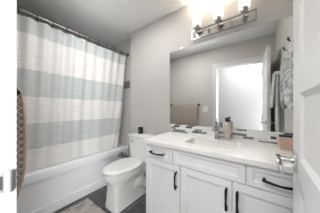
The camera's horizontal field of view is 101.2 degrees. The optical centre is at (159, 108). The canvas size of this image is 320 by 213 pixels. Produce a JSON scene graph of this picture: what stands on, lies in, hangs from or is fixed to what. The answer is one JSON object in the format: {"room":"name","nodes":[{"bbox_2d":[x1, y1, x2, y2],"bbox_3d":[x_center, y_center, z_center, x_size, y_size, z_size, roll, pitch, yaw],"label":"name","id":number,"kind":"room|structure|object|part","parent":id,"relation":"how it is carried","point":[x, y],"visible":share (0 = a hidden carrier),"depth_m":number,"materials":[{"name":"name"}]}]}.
{"room":"bathroom","nodes":[
{"label":"bathroom","id":0,"kind":"room"},
{"bbox_2d":[53,185,145,212],"bbox_3d":[-0.586,1.205,0.495,3.930,0.060,3.310,0,0,36],"label":"floor","id":1,"kind":"structure","parent":0,"point":[98,197],"depth_m":1.64,"materials":[{"name":"stone"}]},
{"bbox_2d":[17,144,127,212],"bbox_3d":[-1.314,0.924,1.979,0.756,0.502,1.522,0,0,36],"label":"bathtub","id":2,"kind":"object","parent":1,"relation":"on","point":[49,189],"visible":0.6,"depth_m":1.58,"materials":[{"name":"ceramic"}]},
{"bbox_2d":[22,144,127,186],"bbox_3d":[-1.316,0.924,1.980,0.752,0.502,1.522,0,0,36],"label":"basin","id":3,"kind":"object","parent":2,"relation":"in","point":[85,171],"depth_m":1.70,"materials":[{"name":"ceramic"}]},
{"bbox_2d":[61,198,105,212],"bbox_3d":[-0.939,1.165,1.263,0.529,0.020,0.739,0,0,36],"label":"bath mat","id":4,"kind":"object","parent":1,"relation":"on","point":[85,206],"visible":1,"depth_m":1.52,"materials":[{"name":"beige fabric"}]},
{"bbox_2d":[102,132,154,212],"bbox_3d":[-0.472,0.776,1.766,0.510,0.797,0.680,0,0,36],"label":"toilet","id":5,"kind":"object","parent":1,"relation":"on","point":[125,179],"visible":0.96,"depth_m":1.62,"materials":[{"name":"white ceramic"}]},
{"bbox_3d":[-0.470,0.718,1.667,0.368,0.025,0.521,0,0,36],"label":"lid","id":6,"kind":"part","parent":5,"relation":"part of","materials":[{"name":"white plastic"}]},
{"bbox_3d":[-0.469,0.741,1.668,0.348,0.020,0.502,0,0,36],"label":"seat","id":7,"kind":"part","parent":5,"relation":"part of","materials":[{"name":"white plastic"}]},
{"bbox_3d":[-0.446,0.963,1.700,0.348,0.424,0.578,0,0,36],"label":"bowl","id":8,"kind":"part","parent":5,"relation":"part of","materials":[{"name":"white ceramic"}]},
{"bbox_3d":[-0.273,0.575,1.928,0.364,0.320,0.176,0,0,36],"label":"tank","id":9,"kind":"part","parent":5,"relation":"part of","materials":[{"name":"white ceramic"}]},
{"bbox_2d":[138,127,142,133],"bbox_3d":[-0.293,0.330,1.983,0.062,0.097,0.063,0,0,36],"label":"candle cup","id":10,"kind":"object","parent":5,"relation":"on","point":[140,129],"visible":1,"depth_m":1.96,"materials":[{"name":"black glass"}]},
{"bbox_3d":[-0.275,0.393,1.927,0.380,0.030,0.188,0,0,36],"label":"tank lid","id":11,"kind":"part","parent":5,"relation":"part of","materials":[{"name":"white ceramic"}]},
{"bbox_2d":[146,143,292,212],"bbox_3d":[0.458,0.753,1.151,1.120,0.844,0.575,0,0,36],"label":"vanity cabinet","id":12,"kind":"object","parent":1,"relation":"on","point":[177,181],"visible":0.92,"depth_m":0.93,"materials":[{"name":"white paint"}]},
{"bbox_3d":[-0.033,0.402,1.180,0.160,0.021,0.042,0,0,36],"label":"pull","id":13,"kind":"part","parent":12,"relation":"part of","materials":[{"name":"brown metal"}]},
{"bbox_3d":[-0.011,0.400,1.202,0.298,0.126,0.019,0,0,36],"label":"drawer","id":14,"kind":"part","parent":12,"relation":"part of","materials":[{"name":"white paint"}]},
{"bbox_3d":[0.017,0.770,1.181,0.368,0.602,0.019,0,0,36],"label":"cabinet door","id":15,"kind":"part","parent":12,"relation":"part of","materials":[{"name":"white paint"}]},
{"bbox_3d":[0.124,0.585,1.065,0.017,0.140,0.042,0,0,36],"label":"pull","id":16,"kind":"part","parent":12,"relation":"part of","materials":[{"name":"brown metal"}]},
{"bbox_3d":[0.319,0.770,0.961,0.366,0.602,0.019,0,0,36],"label":"cabinet door","id":17,"kind":"part","parent":12,"relation":"part of","materials":[{"name":"white paint"}]},
{"bbox_3d":[0.320,0.400,0.960,0.510,0.126,0.019,0,0,36],"label":"false drawer","id":18,"kind":"part","parent":12,"relation":"part of","materials":[{"name":"white paint"}]},
{"bbox_2d":[142,131,292,173],"bbox_3d":[0.453,0.314,1.166,1.158,0.030,0.559,0,0,36],"label":"countertop","id":19,"kind":"structure","parent":12,"relation":"on","point":[260,154],"depth_m":0.98,"materials":[{"name":"white stone"}]},
{"bbox_2d":[189,140,239,150],"bbox_3d":[0.452,0.390,1.146,0.460,0.122,0.285,0,0,36],"label":"sink","id":20,"kind":"object","parent":19,"relation":"in","point":[223,146],"visible":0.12,"depth_m":1.24,"materials":[{"name":"white ceramic"}]},
{"bbox_2d":[212,121,219,138],"bbox_3d":[0.538,0.209,1.267,0.052,0.180,0.161,0,0,36],"label":"faucet","id":21,"kind":"object","parent":19,"relation":"on","point":[216,127],"visible":1,"depth_m":1.29,"materials":[{"name":"silver metal"}]},
{"bbox_2d":[223,117,230,139],"bbox_3d":[0.654,0.193,1.286,0.073,0.212,0.088,0,0,36],"label":"soap dispenser","id":22,"kind":"object","parent":19,"relation":"on","point":[226,125],"visible":1,"depth_m":1.26,"materials":[{"name":"beige ceramic"}]},
{"bbox_2d":[276,137,292,150],"bbox_3d":[0.952,0.266,0.983,0.114,0.067,0.154,0,0,36],"label":"wicker basket","id":23,"kind":"object","parent":19,"relation":"on","point":[283,143],"visible":0.58,"depth_m":0.95,"materials":[{"name":"beige wicker"}]},
{"bbox_3d":[0.425,0.585,0.846,0.017,0.140,0.042,0,0,36],"label":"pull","id":24,"kind":"part","parent":12,"relation":"part of","materials":[{"name":"brown metal"}]},
{"bbox_3d":[0.475,0.585,0.809,0.017,0.140,0.042,0,0,36],"label":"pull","id":25,"kind":"part","parent":12,"relation":"part of","materials":[{"name":"brown metal"}]},
{"bbox_3d":[0.621,0.770,0.741,0.370,0.602,0.019,0,0,36],"label":"cabinet door","id":26,"kind":"part","parent":12,"relation":"part of","materials":[{"name":"white paint"}]},
{"bbox_3d":[0.651,0.400,0.719,0.296,0.126,0.019,0,0,36],"label":"drawer","id":27,"kind":"part","parent":12,"relation":"part of","materials":[{"name":"white paint"}]},
{"bbox_3d":[0.637,0.402,0.692,0.160,0.021,0.042,0,0,36],"label":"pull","id":28,"kind":"part","parent":12,"relation":"part of","materials":[{"name":"brown metal"}]},
{"bbox_2d":[17,0,195,48],"bbox_3d":[-0.586,-1.295,0.495,3.930,0.060,3.310,0,0,36],"label":"ceiling","id":29,"kind":"structure","parent":0,"point":[110,22],"depth_m":1.77,"materials":[{"name":"white paint"}]},
{"bbox_2d":[108,0,292,177],"bbox_3d":[-0.015,-0.045,1.991,3.090,2.440,0.220,0,0,36],"label":"wall","id":30,"kind":"structure","parent":0,"point":[149,47],"depth_m":1.82,"materials":[{"name":"paint"}]},
{"bbox_2d":[119,56,129,145],"bbox_3d":[-1.308,-0.135,1.975,0.780,1.620,1.530,0,0,36],"label":"wall","id":31,"kind":"structure","parent":30,"relation":"attached to","point":[125,116],"depth_m":2.40,"materials":[{"name":"tile"}]},
{"bbox_2d":[124,81,129,88],"bbox_3d":[-0.855,-0.430,2.573,0.783,0.130,0.006,0,0,36],"label":"trim","id":32,"kind":"structure","parent":30,"relation":"attached to","point":[126,83],"depth_m":2.39,"materials":[{"name":"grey tile"}]},
{"bbox_2d":[192,0,256,40],"bbox_3d":[0.602,-0.932,1.330,0.605,0.290,0.121,0,0,36],"label":"vanity light","id":33,"kind":"object","parent":30,"relation":"attached to","point":[243,5],"visible":1,"depth_m":1.30,"materials":[{"name":"silver metal"}]},
{"bbox_3d":[0.407,-0.996,1.454,0.092,0.162,0.092,0,0,36],"label":"lamp shade","id":34,"kind":"part","parent":33,"relation":"part of","materials":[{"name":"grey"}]},
{"bbox_3d":[0.416,-0.867,1.467,0.060,0.101,0.091,0,0,36],"label":"socket arm","id":35,"kind":"part","parent":33,"relation":"part of","materials":[{"name":"silver metal"}]},
{"bbox_3d":[0.586,-0.996,1.324,0.092,0.162,0.092,0,0,36],"label":"lamp shade","id":36,"kind":"part","parent":33,"relation":"part of","materials":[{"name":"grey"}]},
{"bbox_3d":[0.595,-0.867,1.337,0.060,0.101,0.091,0,0,36],"label":"socket arm","id":37,"kind":"part","parent":33,"relation":"part of","materials":[{"name":"silver metal"}]},
{"bbox_3d":[0.633,-0.840,1.373,0.505,0.066,0.014,0,0,36],"label":"plate","id":38,"kind":"part","parent":33,"relation":"part of","materials":[{"name":"silver metal"}]},
{"bbox_3d":[0.773,-0.867,1.206,0.060,0.101,0.091,0,0,36],"label":"socket arm","id":39,"kind":"part","parent":33,"relation":"part of","materials":[{"name":"silver metal"}]},
{"bbox_3d":[0.764,-0.996,1.194,0.092,0.162,0.092,0,0,36],"label":"lamp shade","id":40,"kind":"part","parent":33,"relation":"part of","materials":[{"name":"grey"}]},
{"bbox_2d":[170,15,292,132],"bbox_3d":[0.601,-0.280,1.399,1.162,0.958,0.010,0,0,36],"label":"wall mirror","id":41,"kind":"object","parent":30,"relation":"attached to","point":[238,76],"visible":0.98,"depth_m":1.29,"materials":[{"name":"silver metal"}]},
{"bbox_2d":[171,124,292,143],"bbox_3d":[0.616,0.250,1.389,1.159,0.098,0.009,0,0,36],"label":"backsplash","id":42,"kind":"structure","parent":30,"relation":"attached to","point":[251,135],"depth_m":1.27,"materials":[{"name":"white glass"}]},
{"bbox_3d":[-0.909,-0.045,0.663,2.970,2.440,0.120,0,0,36],"label":"wall","id":43,"kind":"structure","parent":0,"visible":0},
{"bbox_2d":[0,0,16,212],"bbox_3d":[-0.226,0.125,0.165,0.930,2.100,0.150,0,0,36],"label":"trim","id":44,"kind":"structure","parent":43,"relation":"attached to","point":[8,8],"depth_m":0.43,"materials":[{"name":"white paint"}]},
{"bbox_3d":[-0.504,0.239,0.426,0.018,0.072,0.051,0,0,36],"label":"strike plate","id":45,"kind":"part","parent":44,"relation":"part of","materials":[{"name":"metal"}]},
{"bbox_2d":[17,7,128,55],"bbox_3d":[-1.020,-0.968,1.765,0.048,0.048,1.530,0,0,36],"label":"curtain rod","id":46,"kind":"object","parent":43,"relation":"attached to","point":[22,10],"visible":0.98,"depth_m":1.57,"materials":[{"name":"silver metal"}]},
{"bbox_3d":[-0.821,-0.955,2.038,0.045,0.078,0.006,0,0,36],"label":"curtain ring","id":47,"kind":"object","parent":46,"relation":"hanging from","visible":0},
{"bbox_2d":[17,14,126,171],"bbox_3d":[-1.061,-0.105,1.799,0.165,1.650,1.477,0,0,36],"label":"shower curtain","id":48,"kind":"object","parent":47,"relation":"hanging from","point":[72,87],"visible":0.87,"depth_m":1.64,"materials":[{"name":"fabric"}]},
{"bbox_2d":[275,0,319,212],"bbox_3d":[0.333,0.168,0.249,0.147,1.998,0.674,0,0,39],"label":"door","id":49,"kind":"structure","parent":43,"relation":"in","point":[304,159],"depth_m":0.38,"materials":[{"name":"white paint"}]},
{"bbox_3d":[0.431,0.190,0.451,0.048,0.026,0.137,0,0,39],"label":"lever","id":50,"kind":"part","parent":49,"relation":"part of","materials":[{"name":"silver metal"}]},
{"bbox_3d":[0.488,0.190,0.478,0.009,0.066,0.062,0,0,39],"label":"handle","id":51,"kind":"part","parent":49,"relation":"part of","materials":[{"name":"silver metal"}]},
{"bbox_3d":[-1.067,-0.087,0.896,0.762,0.052,0.071,0,0,36],"label":"towel bar","id":52,"kind":"object","parent":43,"relation":"attached to","visible":0},
{"bbox_2d":[17,87,26,198],"bbox_3d":[-1.039,0.198,0.903,0.665,0.625,0.079,0,0,36],"label":"towel","id":53,"kind":"object","parent":52,"relation":"hanging from","point":[21,112],"visible":0.33,"depth_m":0.73,"materials":[{"name":"beige fabric"}]}
]}

